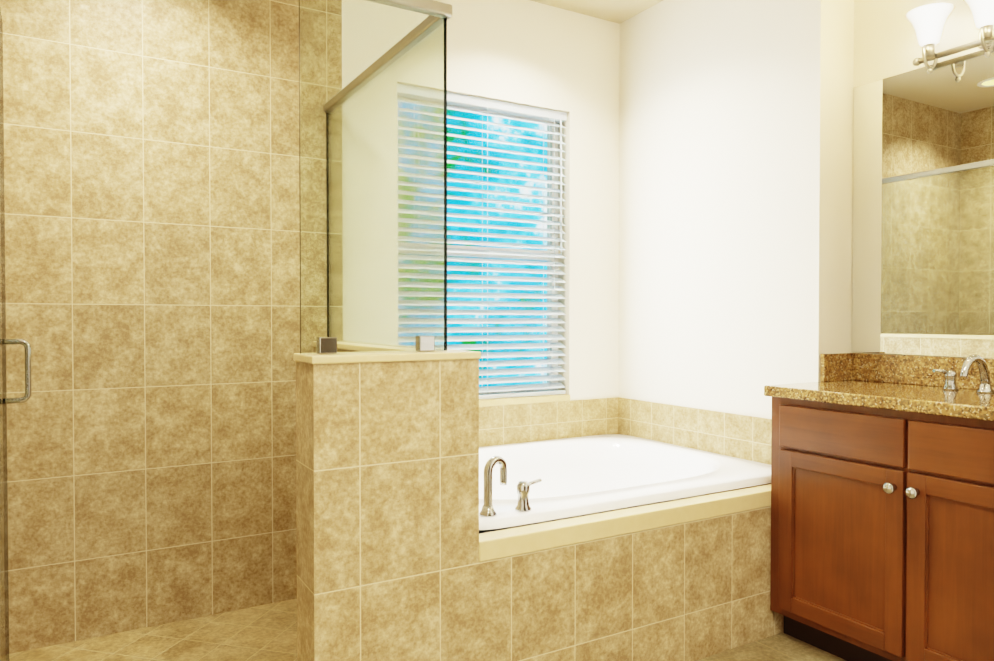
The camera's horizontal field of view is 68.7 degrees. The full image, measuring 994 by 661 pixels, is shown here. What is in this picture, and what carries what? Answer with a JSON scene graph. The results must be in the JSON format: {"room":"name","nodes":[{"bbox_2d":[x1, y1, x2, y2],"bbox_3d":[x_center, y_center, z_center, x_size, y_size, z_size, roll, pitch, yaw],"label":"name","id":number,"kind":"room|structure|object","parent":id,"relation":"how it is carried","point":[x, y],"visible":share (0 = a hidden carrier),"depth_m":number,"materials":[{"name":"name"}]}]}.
{"room":"bathroom","nodes":[
{"label":"bathroom","id":0,"kind":"room"},
{"bbox_2d":[0,0,619,653],"bbox_3d":[-0.608,-0.249,3.347,3.620,2.847,0.162,-1,1,-30],"label":"wall","id":1,"kind":"structure","parent":0,"point":[156,166],"depth_m":2.91,"materials":[{"name":"tile"}]},
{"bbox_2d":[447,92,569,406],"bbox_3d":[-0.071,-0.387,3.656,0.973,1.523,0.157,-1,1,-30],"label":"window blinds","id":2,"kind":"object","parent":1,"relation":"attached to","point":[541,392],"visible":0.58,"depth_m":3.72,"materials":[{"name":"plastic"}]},
{"bbox_2d":[9,598,845,660],"bbox_3d":[0.661,1.227,1.197,3.820,0.082,5.216,-1,1,-30],"label":"floor","id":3,"kind":"structure","parent":0,"point":[266,632],"depth_m":2.70,"materials":[{"name":"tile"}]},
{"bbox_2d":[293,341,480,660],"bbox_3d":[-0.580,0.621,2.570,0.505,1.131,1.256,-1,1,-30],"label":"wall","id":4,"kind":"structure","parent":3,"relation":"on","point":[387,481],"depth_m":2.02,"materials":[{"name":"tile"}]},
{"bbox_2d":[479,483,783,660],"bbox_3d":[0.607,0.903,2.589,1.571,0.567,0.077,-1,1,-30],"label":"wall","id":5,"kind":"structure","parent":3,"relation":"on","point":[687,579],"depth_m":2.44,"materials":[{"name":"tile"}]},
{"bbox_2d":[479,434,770,533],"bbox_3d":[0.288,0.707,3.119,1.551,0.629,1.154,-1,1,-30],"label":"bathtub","id":6,"kind":"object","parent":5,"relation":"in","point":[529,483],"visible":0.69,"depth_m":3.46,"materials":[{"name":"white ceramic"}]},
{"bbox_2d":[764,353,993,660],"bbox_3d":[1.532,0.636,2.423,0.562,1.107,1.141,-1,1,-30],"label":"vanity cabinet","id":7,"kind":"object","parent":3,"relation":"on","point":[882,507],"visible":1,"depth_m":2.44,"materials":[{"name":"brown wood"}]},
{"bbox_2d":[531,0,662,23],"bbox_3d":[0.661,-1.668,1.151,3.820,0.060,5.216,-1,1,-30],"label":"ceiling","id":8,"kind":"structure","parent":0,"point":[618,11],"depth_m":3.77,"materials":[{"name":"paint"}]},
{"bbox_2d":[619,0,993,464],"bbox_3d":[1.463,-0.244,3.013,0.379,2.847,2.527,-1,1,-30],"label":"wall","id":9,"kind":"structure","parent":0,"point":[735,191],"depth_m":3.30,"materials":[{"name":"paint"}]},
{"bbox_2d":[851,48,993,357],"bbox_3d":[1.774,-0.452,2.548,0.006,1.102,1.140,-1,1,-30],"label":"mirror","id":10,"kind":"object","parent":9,"relation":"attached to","point":[923,223],"visible":1,"depth_m":2.78,"materials":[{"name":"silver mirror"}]},
{"bbox_2d":[905,0,993,73],"bbox_3d":[1.742,-1.048,2.418,0.185,0.226,0.757,-1,1,-30],"label":"sconce","id":11,"kind":"object","parent":9,"relation":"attached to","point":[928,22],"visible":1,"depth_m":2.61,"materials":[{"name":"white glass"}]},
{"bbox_3d":[-0.844,1.145,1.804,0.744,0.108,0.188,-1,1,-30],"label":"sill","id":12,"kind":"structure","parent":0,"visible":0},
{"bbox_2d":[0,0,451,660],"bbox_3d":[-0.748,0.063,1.834,1.414,2.053,0.060,-1,1,-30],"label":"shower enclosure","id":13,"kind":"object","parent":12,"relation":"on","point":[386,158],"visible":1,"depth_m":2.00,"materials":[{"name":"clear glass"}]},
{"label":"outside","id":14,"kind":"structure","parent":0,"visible":0},
{"bbox_2d":[447,109,546,386],"bbox_3d":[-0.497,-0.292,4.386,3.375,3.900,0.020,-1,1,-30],"label":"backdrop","id":15,"kind":"structure","parent":14,"point":[463,123],"depth_m":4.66,"materials":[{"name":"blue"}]}
]}

